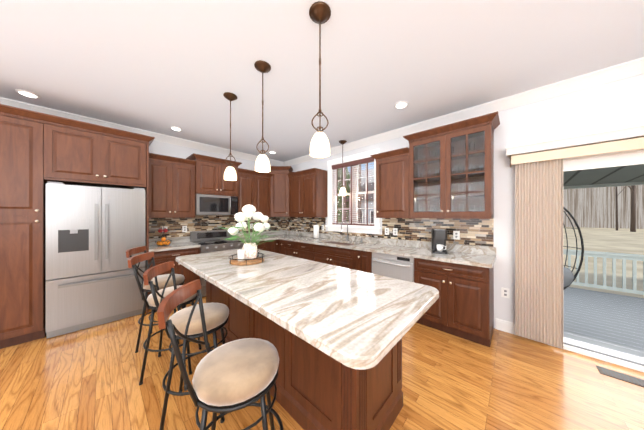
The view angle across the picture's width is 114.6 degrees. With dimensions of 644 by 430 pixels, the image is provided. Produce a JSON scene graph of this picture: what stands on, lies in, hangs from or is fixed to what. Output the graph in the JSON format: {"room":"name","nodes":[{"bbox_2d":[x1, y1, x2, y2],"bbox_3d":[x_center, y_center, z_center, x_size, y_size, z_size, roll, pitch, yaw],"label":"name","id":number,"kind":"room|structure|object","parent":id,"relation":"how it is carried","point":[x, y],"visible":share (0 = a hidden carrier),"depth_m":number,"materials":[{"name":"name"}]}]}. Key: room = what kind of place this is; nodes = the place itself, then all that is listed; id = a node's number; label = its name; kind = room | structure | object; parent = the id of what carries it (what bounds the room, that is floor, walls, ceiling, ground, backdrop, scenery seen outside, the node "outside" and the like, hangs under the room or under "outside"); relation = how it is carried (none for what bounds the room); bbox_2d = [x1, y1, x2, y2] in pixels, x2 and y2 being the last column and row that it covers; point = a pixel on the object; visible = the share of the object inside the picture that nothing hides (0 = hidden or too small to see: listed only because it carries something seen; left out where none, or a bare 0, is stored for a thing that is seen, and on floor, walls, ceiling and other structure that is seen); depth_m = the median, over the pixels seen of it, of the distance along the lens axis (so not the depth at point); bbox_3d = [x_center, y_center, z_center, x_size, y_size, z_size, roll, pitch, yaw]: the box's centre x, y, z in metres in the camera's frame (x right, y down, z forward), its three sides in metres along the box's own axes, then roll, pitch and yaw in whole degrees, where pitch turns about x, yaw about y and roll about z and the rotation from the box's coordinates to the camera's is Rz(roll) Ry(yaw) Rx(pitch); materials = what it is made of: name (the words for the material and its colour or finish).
{"room":"kitchen","nodes":[
{"label":"kitchen","id":0,"kind":"room"},
{"bbox_2d":[149,140,274,170],"bbox_3d":[-3.328,0.010,3.216,0.160,2.820,6.920,0,0,43],"label":"wall","id":1,"kind":"structure","parent":0,"point":[165,149],"depth_m":3.89,"materials":[{"name":"white paint"}]},
{"bbox_2d":[40,120,147,187],"bbox_3d":[-3.084,-0.748,2.890,0.640,0.638,0.895,0,0,43],"label":"upper cabinet","id":2,"kind":"object","parent":1,"relation":"attached to","point":[69,154],"depth_m":2.61,"materials":[{"name":"brown wood"}]},
{"bbox_2d":[0,97,283,165],"bbox_3d":[-3.234,-1.342,3.130,0.095,0.114,6.360,0,0,43],"label":"crown molding","id":3,"kind":"structure","parent":1,"relation":"attached to","point":[5,101],"depth_m":3.37,"materials":[{"name":"white wood"}]},
{"bbox_2d":[144,156,195,215],"bbox_3d":[-2.637,-0.438,3.587,0.341,0.918,0.685,0,0,43],"label":"upper cabinet","id":4,"kind":"object","parent":1,"relation":"attached to","point":[171,190],"depth_m":3.45,"materials":[{"name":"brown wood"}]},
{"bbox_2d":[182,226,186,231],"bbox_3d":[-2.576,0.261,3.882,0.005,0.118,0.075,0,0,43],"label":"electrical outlet plate","id":5,"kind":"object","parent":1,"relation":"attached to","point":[184,228],"depth_m":3.88,"materials":[{"name":"white plastic"}]},
{"bbox_2d":[188,156,239,195],"bbox_3d":[-2.125,-0.707,4.098,0.390,0.598,0.760,0,0,43],"label":"upper cabinet","id":6,"kind":"object","parent":1,"relation":"attached to","point":[210,180],"depth_m":3.91,"materials":[{"name":"brown wood"}]},
{"bbox_2d":[195,194,237,214],"bbox_3d":[-2.099,-0.189,4.073,0.437,0.380,0.754,0,0,43],"label":"over-the-range microwave","id":7,"kind":"object","parent":6,"relation":"attached to","point":[205,204],"visible":0.9,"depth_m":3.91,"materials":[{"name":"metal"}]},
{"bbox_2d":[145,232,283,243],"bbox_3d":[-2.005,0.457,4.495,0.022,0.100,2.876,0,0,43],"label":"backsplash","id":8,"kind":"structure","parent":1,"relation":"attached to","point":[175,239],"depth_m":3.85,"materials":[{"name":"white stone"}]},
{"bbox_2d":[228,172,267,215],"bbox_3d":[-1.605,-0.437,4.689,0.341,0.918,0.815,0,0,43],"label":"upper cabinet","id":9,"kind":"object","parent":1,"relation":"attached to","point":[253,188],"depth_m":4.55,"materials":[{"name":"brown wood"}]},
{"bbox_2d":[260,168,299,215],"bbox_3d":[-0.998,-0.521,5.075,0.700,1.088,0.699,0,0,43],"label":"upper cabinet","id":10,"kind":"object","parent":1,"relation":"attached to","point":[279,179],"depth_m":4.87,"materials":[{"name":"brown wood"}]},
{"bbox_2d":[0,296,643,429],"bbox_3d":[-0.177,1.457,0.171,8.920,0.080,6.780,0,0,43],"label":"floor","id":11,"kind":"structure","parent":0,"point":[86,379],"depth_m":1.70,"materials":[{"name":"brown wood"}]},
{"bbox_2d":[0,112,51,348],"bbox_3d":[-3.649,0.176,2.284,0.640,2.488,0.760,0,0,43],"label":"tall cabinet","id":12,"kind":"object","parent":11,"relation":"on","point":[22,191],"depth_m":2.24,"materials":[{"name":"brown wood"}]},
{"bbox_2d":[46,181,144,338],"bbox_3d":[-3.037,0.520,2.847,0.745,1.800,0.856,0,0,43],"label":"fridge","id":13,"kind":"object","parent":11,"relation":"on","point":[93,234],"visible":0.92,"depth_m":2.56,"materials":[{"name":"metal"}]},
{"bbox_2d":[126,246,184,352],"bbox_3d":[-1.854,0.894,2.364,0.552,1.050,0.577,0,0,43],"label":"stool","id":14,"kind":"object","parent":11,"relation":"on","point":[162,279],"visible":0.56,"depth_m":2.26,"materials":[{"name":"black metal"}]},
{"bbox_2d":[128,252,201,384],"bbox_3d":[-1.445,0.894,1.954,0.563,1.050,0.585,0,0,43],"label":"stool","id":15,"kind":"object","parent":11,"relation":"on","point":[149,301],"visible":0.52,"depth_m":1.84,"materials":[{"name":"black metal"}]},
{"bbox_2d":[145,248,199,311],"bbox_3d":[-2.539,0.984,3.492,0.611,0.875,0.682,0,0,43],"label":"base cabinet","id":16,"kind":"object","parent":11,"relation":"on","point":[159,257],"depth_m":3.30,"materials":[{"name":"brown wood"}]},
{"bbox_2d":[145,240,199,251],"bbox_3d":[-2.525,0.526,3.479,0.649,0.040,0.682,0,0,43],"label":"countertop","id":17,"kind":"structure","parent":16,"relation":"on","point":[187,244],"depth_m":3.32,"materials":[{"name":"white stone"}]},
{"bbox_2d":[155,223,171,245],"bbox_3d":[-2.635,0.317,3.444,0.237,0.371,0.237,0,0,43],"label":"fruit basket","id":18,"kind":"object","parent":17,"relation":"on","point":[163,241],"visible":1,"depth_m":3.41,"materials":[{"name":"orange food"}]},
{"bbox_2d":[143,261,228,429],"bbox_3d":[-0.950,0.894,1.533,0.567,1.050,0.587,0,0,43],"label":"stool","id":19,"kind":"object","parent":11,"relation":"on","point":[216,316],"visible":0.71,"depth_m":1.44,"materials":[{"name":"black metal"}]},
{"bbox_2d":[190,230,243,296],"bbox_3d":[-2.002,0.869,3.981,0.705,1.105,0.754,0,0,43],"label":"range","id":20,"kind":"object","parent":11,"relation":"on","point":[212,241],"visible":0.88,"depth_m":3.91,"materials":[{"name":"metal"}]},
{"bbox_2d":[157,279,282,429],"bbox_3d":[-0.460,0.893,1.034,0.577,1.050,0.593,0,0,43],"label":"stool","id":21,"kind":"object","parent":11,"relation":"on","point":[234,375],"visible":1,"depth_m":0.94,"materials":[{"name":"beige fabric"}]},
{"bbox_2d":[252,240,271,251],"bbox_3d":[-1.580,0.985,4.517,0.611,0.875,0.593,0,0,43],"label":"base cabinet","id":22,"kind":"object","parent":11,"relation":"on","point":[267,246],"depth_m":4.46,"materials":[{"name":"brown wood"}]},
{"bbox_2d":[236,236,279,241],"bbox_3d":[-1.274,0.531,4.817,0.649,0.034,1.450,0,0,43],"label":"countertop","id":23,"kind":"structure","parent":22,"relation":"on","point":[269,237],"depth_m":4.64,"materials":[{"name":"white stone"}]},
{"bbox_2d":[272,240,275,252],"bbox_3d":[-1.341,0.985,4.772,0.611,0.875,0.351,0,0,43],"label":"base cabinet","id":24,"kind":"object","parent":11,"relation":"on","point":[273,242],"depth_m":4.63,"materials":[{"name":"brown wood"}]},
{"bbox_2d":[276,240,279,253],"bbox_3d":[-1.028,0.985,5.107,0.611,0.875,0.687,0,0,43],"label":"base cabinet","id":25,"kind":"object","parent":11,"relation":"on","point":[277,241],"depth_m":4.68,"materials":[{"name":"brown wood"}]},
{"bbox_2d":[280,240,307,259],"bbox_3d":[-0.320,0.985,4.500,0.996,0.875,0.610,0,0,43],"label":"base cabinet","id":26,"kind":"object","parent":11,"relation":"on","point":[287,247],"depth_m":4.34,"materials":[{"name":"brown wood"}]},
{"bbox_2d":[189,269,402,429],"bbox_3d":[-0.508,0.974,2.029,2.296,0.890,0.800,0,0,43],"label":"kitchen island","id":27,"kind":"object","parent":11,"relation":"on","point":[316,391],"depth_m":1.36,"materials":[{"name":"brown wood"}]},
{"bbox_2d":[175,249,438,380],"bbox_3d":[-0.468,0.509,1.903,2.570,0.040,0.970,0,0,43],"label":"island countertop","id":28,"kind":"structure","parent":27,"relation":"on","point":[356,318],"depth_m":1.21,"materials":[{"name":"white stone"}]},
{"bbox_2d":[228,253,264,265],"bbox_3d":[-0.781,0.458,2.162,0.358,0.064,0.358,0,0,43],"label":"wood tray","id":29,"kind":"object","parent":28,"relation":"on","point":[254,261],"visible":0.81,"depth_m":2.04,"materials":[{"name":"brown wood"}]},
{"bbox_2d":[219,205,274,261],"bbox_3d":[-0.745,0.176,2.176,0.566,0.576,0.603,0,0,43],"label":"vase","id":30,"kind":"object","parent":29,"relation":"on","point":[248,250],"visible":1,"depth_m":2.15,"materials":[{"name":"white plant"}]},
{"bbox_2d":[308,244,351,268],"bbox_3d":[0.356,0.984,3.863,1.106,0.875,0.617,0,0,43],"label":"base cabinet","id":31,"kind":"object","parent":11,"relation":"on","point":[341,257],"depth_m":3.63,"materials":[{"name":"brown wood"}]},
{"bbox_2d":[352,248,383,272],"bbox_3d":[0.822,0.984,3.427,0.340,0.875,0.617,0,0,43],"label":"base cabinet","id":32,"kind":"object","parent":11,"relation":"on","point":[361,261],"depth_m":3.20,"materials":[{"name":"brown wood"}]},
{"bbox_2d":[372,252,413,281],"bbox_3d":[1.152,0.928,3.084,0.607,0.755,0.647,0,0,43],"label":"dishwasher","id":33,"kind":"object","parent":32,"relation":"in","point":[395,266],"visible":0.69,"depth_m":2.85,"materials":[{"name":"metal"}]},
{"bbox_2d":[414,260,493,346],"bbox_3d":[1.673,0.983,2.635,0.759,0.875,0.610,0,0,43],"label":"base cabinet","id":34,"kind":"object","parent":11,"relation":"on","point":[464,307],"depth_m":2.35,"materials":[{"name":"brown wood"}]},
{"bbox_2d":[280,236,495,267],"bbox_3d":[0.596,0.526,3.617,3.721,0.040,0.648,0,0,43],"label":"countertop","id":35,"kind":"structure","parent":34,"relation":"on","point":[474,258],"depth_m":2.86,"materials":[{"name":"white stone"}]},
{"bbox_2d":[313,222,318,238],"bbox_3d":[-0.123,0.333,4.504,0.150,0.346,0.150,0,0,43],"label":"paper towel holder","id":36,"kind":"object","parent":35,"relation":"on","point":[316,231],"visible":1,"depth_m":4.45,"materials":[{"name":"paper"}]},
{"bbox_2d":[320,240,343,243],"bbox_3d":[0.316,0.632,3.846,0.775,0.195,0.456,0,0,43],"label":"sink","id":37,"kind":"object","parent":35,"relation":"in","point":[321,241],"depth_m":4.11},
{"bbox_2d":[340,220,348,240],"bbox_3d":[0.419,0.303,3.988,0.097,0.404,0.240,0,0,43],"label":"faucet","id":38,"kind":"object","parent":35,"relation":"on","point":[347,230],"visible":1,"depth_m":4.02,"materials":[{"name":"metal"}]},
{"bbox_2d":[431,229,447,253],"bbox_3d":[1.583,0.346,2.796,0.170,0.315,0.240,0,0,23],"label":"coffee maker","id":39,"kind":"object","parent":35,"relation":"on","point":[438,240],"visible":1,"depth_m":2.72,"materials":[{"name":"black plastic"}]},
{"bbox_2d":[596,365,643,386],"bbox_3d":[2.674,1.416,1.770,0.380,0.006,0.130,0,0,43],"label":"floor vent","id":40,"kind":"object","parent":11,"relation":"in","point":[623,377],"visible":1,"depth_m":1.81,"materials":[{"name":"grey metal"}]},
{"bbox_2d":[0,0,643,161],"bbox_3d":[-0.129,-1.453,0.225,8.920,0.100,6.920,0,0,43],"label":"ceiling","id":41,"kind":"structure","parent":0,"point":[160,66],"depth_m":1.85,"materials":[{"name":"white paint"}]},
{"bbox_2d":[15,89,40,97],"bbox_3d":[-3.392,-1.394,2.388,0.174,0.013,0.174,0,0,34],"label":"recessed light","id":42,"kind":"object","parent":41,"relation":"in","point":[23,92],"depth_m":2.36,"materials":[{"name":"white plastic"}]},
{"bbox_2d":[170,126,182,130],"bbox_3d":[-2.356,-1.393,3.349,0.174,0.013,0.174,0,0,-2],"label":"recessed light","id":43,"kind":"object","parent":41,"relation":"in","point":[172,127],"depth_m":3.33,"materials":[{"name":"white plastic"}]},
{"bbox_2d":[223,92,236,180],"bbox_3d":[-1.077,-0.907,2.433,0.152,0.984,0.152,0,0,43],"label":"pendant light","id":44,"kind":"object","parent":41,"relation":"hanging from","point":[230,173],"visible":1,"depth_m":2.41,"materials":[{"name":"white glass"}]},
{"bbox_2d":[254,60,270,171],"bbox_3d":[-0.558,-0.908,1.947,0.152,0.984,0.152,0,0,43],"label":"pendant light","id":45,"kind":"object","parent":41,"relation":"hanging from","point":[262,163],"visible":0.98,"depth_m":1.92,"materials":[{"name":"white glass"}]},
{"bbox_2d":[309,1,330,157],"bbox_3d":[-0.014,-0.908,1.431,0.152,0.984,0.152,0,0,43],"label":"pendant light","id":46,"kind":"object","parent":41,"relation":"hanging from","point":[319,13],"visible":1,"depth_m":1.41,"materials":[{"name":"white glass"}]},
{"bbox_2d":[339,140,346,194],"bbox_3d":[0.395,-0.888,3.932,0.152,1.019,0.152,0,0,43],"label":"light","id":47,"kind":"object","parent":41,"relation":"hanging from","point":[342,191],"visible":1,"depth_m":3.91,"materials":[{"name":"white glass"}]},
{"bbox_2d":[394,101,408,108],"bbox_3d":[1.008,-1.393,2.626,0.174,0.013,0.174,0,0,-2],"label":"recessed light","id":48,"kind":"object","parent":41,"relation":"in","point":[401,104],"depth_m":2.60,"materials":[{"name":"white plastic"}]},
{"bbox_2d":[291,74,643,327],"bbox_3d":[2.238,0.010,2.638,8.760,2.820,0.160,0,0,43],"label":"wall","id":49,"kind":"structure","parent":0,"point":[616,104],"depth_m":2.43,"materials":[{"name":"white paint"}]},
{"bbox_2d":[292,172,326,215],"bbox_3d":[-0.331,-0.437,4.696,0.914,0.918,0.340,0,0,43],"label":"upper cabinet","id":50,"kind":"object","parent":49,"relation":"attached to","point":[309,189],"depth_m":4.45,"materials":[{"name":"brown wood"}]},
{"bbox_2d":[325,148,381,233],"bbox_3d":[0.613,-0.416,4.114,1.280,1.515,0.225,0,0,43],"label":"kitchen window","id":51,"kind":"structure","parent":49,"relation":"in","point":[334,166],"depth_m":4.10,"materials":[{"name":"white wood"}]},
{"bbox_2d":[284,232,495,255],"bbox_3d":[0.573,0.457,4.068,4.370,0.100,0.022,0,0,43],"label":"backsplash","id":52,"kind":"structure","parent":49,"relation":"attached to","point":[327,235],"depth_m":3.30,"materials":[{"name":"white stone"}]},
{"bbox_2d":[393,228,397,234],"bbox_3d":[1.225,0.281,3.457,0.075,0.118,0.006,0,0,43],"label":"electrical outlet plate","id":53,"kind":"object","parent":49,"relation":"attached to","point":[395,230],"depth_m":3.45,"materials":[{"name":"white plastic"}]},
{"bbox_2d":[376,152,419,215],"bbox_3d":[1.178,-0.438,3.285,0.527,0.918,0.340,0,0,43],"label":"upper cabinet","id":54,"kind":"object","parent":49,"relation":"attached to","point":[398,176],"depth_m":3.12,"materials":[{"name":"brown wood"}]},
{"bbox_2d":[453,231,459,239],"bbox_3d":[1.860,0.280,2.863,0.075,0.118,0.006,0,0,43],"label":"electrical outlet plate","id":55,"kind":"object","parent":49,"relation":"attached to","point":[456,234],"depth_m":2.86,"materials":[{"name":"white plastic"}]},
{"bbox_2d":[284,57,643,165],"bbox_3d":[2.093,-1.342,2.601,8.600,0.114,0.095,0,0,43],"label":"crown molding","id":56,"kind":"structure","parent":49,"relation":"attached to","point":[628,69],"depth_m":2.44,"materials":[{"name":"white wood"}]},
{"bbox_2d":[501,287,509,298],"bbox_3d":[2.236,0.950,2.522,0.075,0.118,0.006,0,0,43],"label":"electrical outlet plate","id":57,"kind":"object","parent":49,"relation":"attached to","point":[505,292],"depth_m":2.52,"materials":[{"name":"white plastic"}]},
{"bbox_2d":[496,318,518,335],"bbox_3d":[2.290,1.355,2.467,0.335,0.130,0.016,0,0,43],"label":"baseboard","id":58,"kind":"structure","parent":49,"relation":"attached to","point":[505,326],"depth_m":2.50,"materials":[{"name":"white wood"}]},
{"bbox_2d":[506,123,643,347],"bbox_3d":[3.042,0.298,1.653,2.340,2.182,0.175,0,0,43],"label":"vertical blinds","id":59,"kind":"object","parent":49,"relation":"attached to","point":[538,240],"visible":1,"depth_m":2.24,"materials":[{"name":"beige fabric"}]},
{"bbox_2d":[535,149,643,371],"bbox_3d":[3.216,0.344,1.736,2.000,2.150,0.240,0,0,43],"label":"door frame","id":60,"kind":"structure","parent":49,"relation":"attached to","point":[625,158],"depth_m":2.05,"materials":[{"name":"white"}]},
{"label":"outside","id":61,"kind":"structure","parent":0,"visible":0},
{"bbox_2d":[347,222,643,297],"bbox_3d":[33.433,2.303,35.074,130.000,0.200,89.840,0,0,43],"label":"ground","id":62,"kind":"structure","parent":61,"point":[620,240],"depth_m":12.70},
{"bbox_2d":[346,182,373,222],"bbox_3d":[8.214,-0.711,21.586,8.000,5.900,8.600,0,0,43],"label":"house","id":63,"kind":"structure","parent":62,"relation":"on","point":[370,199],"depth_m":20.00,"materials":[{"name":"white"}]},
{"bbox_2d":[338,165,635,231],"bbox_3d":[36.460,-6.101,11.781,75.379,16.673,46.522,0,0,43],"label":"trees","id":64,"kind":"object","parent":62,"relation":"on","point":[633,210],"depth_m":25.99,"materials":[{"name":"brown plant"}]},
{"bbox_2d":[348,169,643,228],"bbox_3d":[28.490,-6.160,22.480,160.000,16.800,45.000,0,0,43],"label":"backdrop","id":65,"kind":"structure","parent":61,"point":[590,207],"depth_m":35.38,"materials":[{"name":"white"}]},
{"bbox_2d":[563,249,643,357],"bbox_3d":[5.296,1.310,2.740,5.915,1.060,4.070,0,0,43],"label":"deck","id":66,"kind":"object","parent":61,"point":[614,322],"visible":0.21,"depth_m":3.69,"materials":[{"name":"grey paint"}]},
{"bbox_2d":[563,164,643,188],"bbox_3d":[5.360,0.570,2.798,5.900,3.100,4.300,0,0,43],"label":"roof","id":67,"kind":"structure","parent":66,"relation":"on","point":[629,175],"depth_m":4.09,"materials":[{"name":"grey paint"}]},
{"bbox_2d":[563,206,583,289],"bbox_3d":[3.372,0.206,3.259,0.947,2.112,0.862,0,0,43],"label":"hanging egg chair","id":68,"kind":"object","parent":67,"relation":"hanging from","point":[569,277],"visible":0.17,"depth_m":2.96,"materials":[{"name":"black metal"}]}
]}

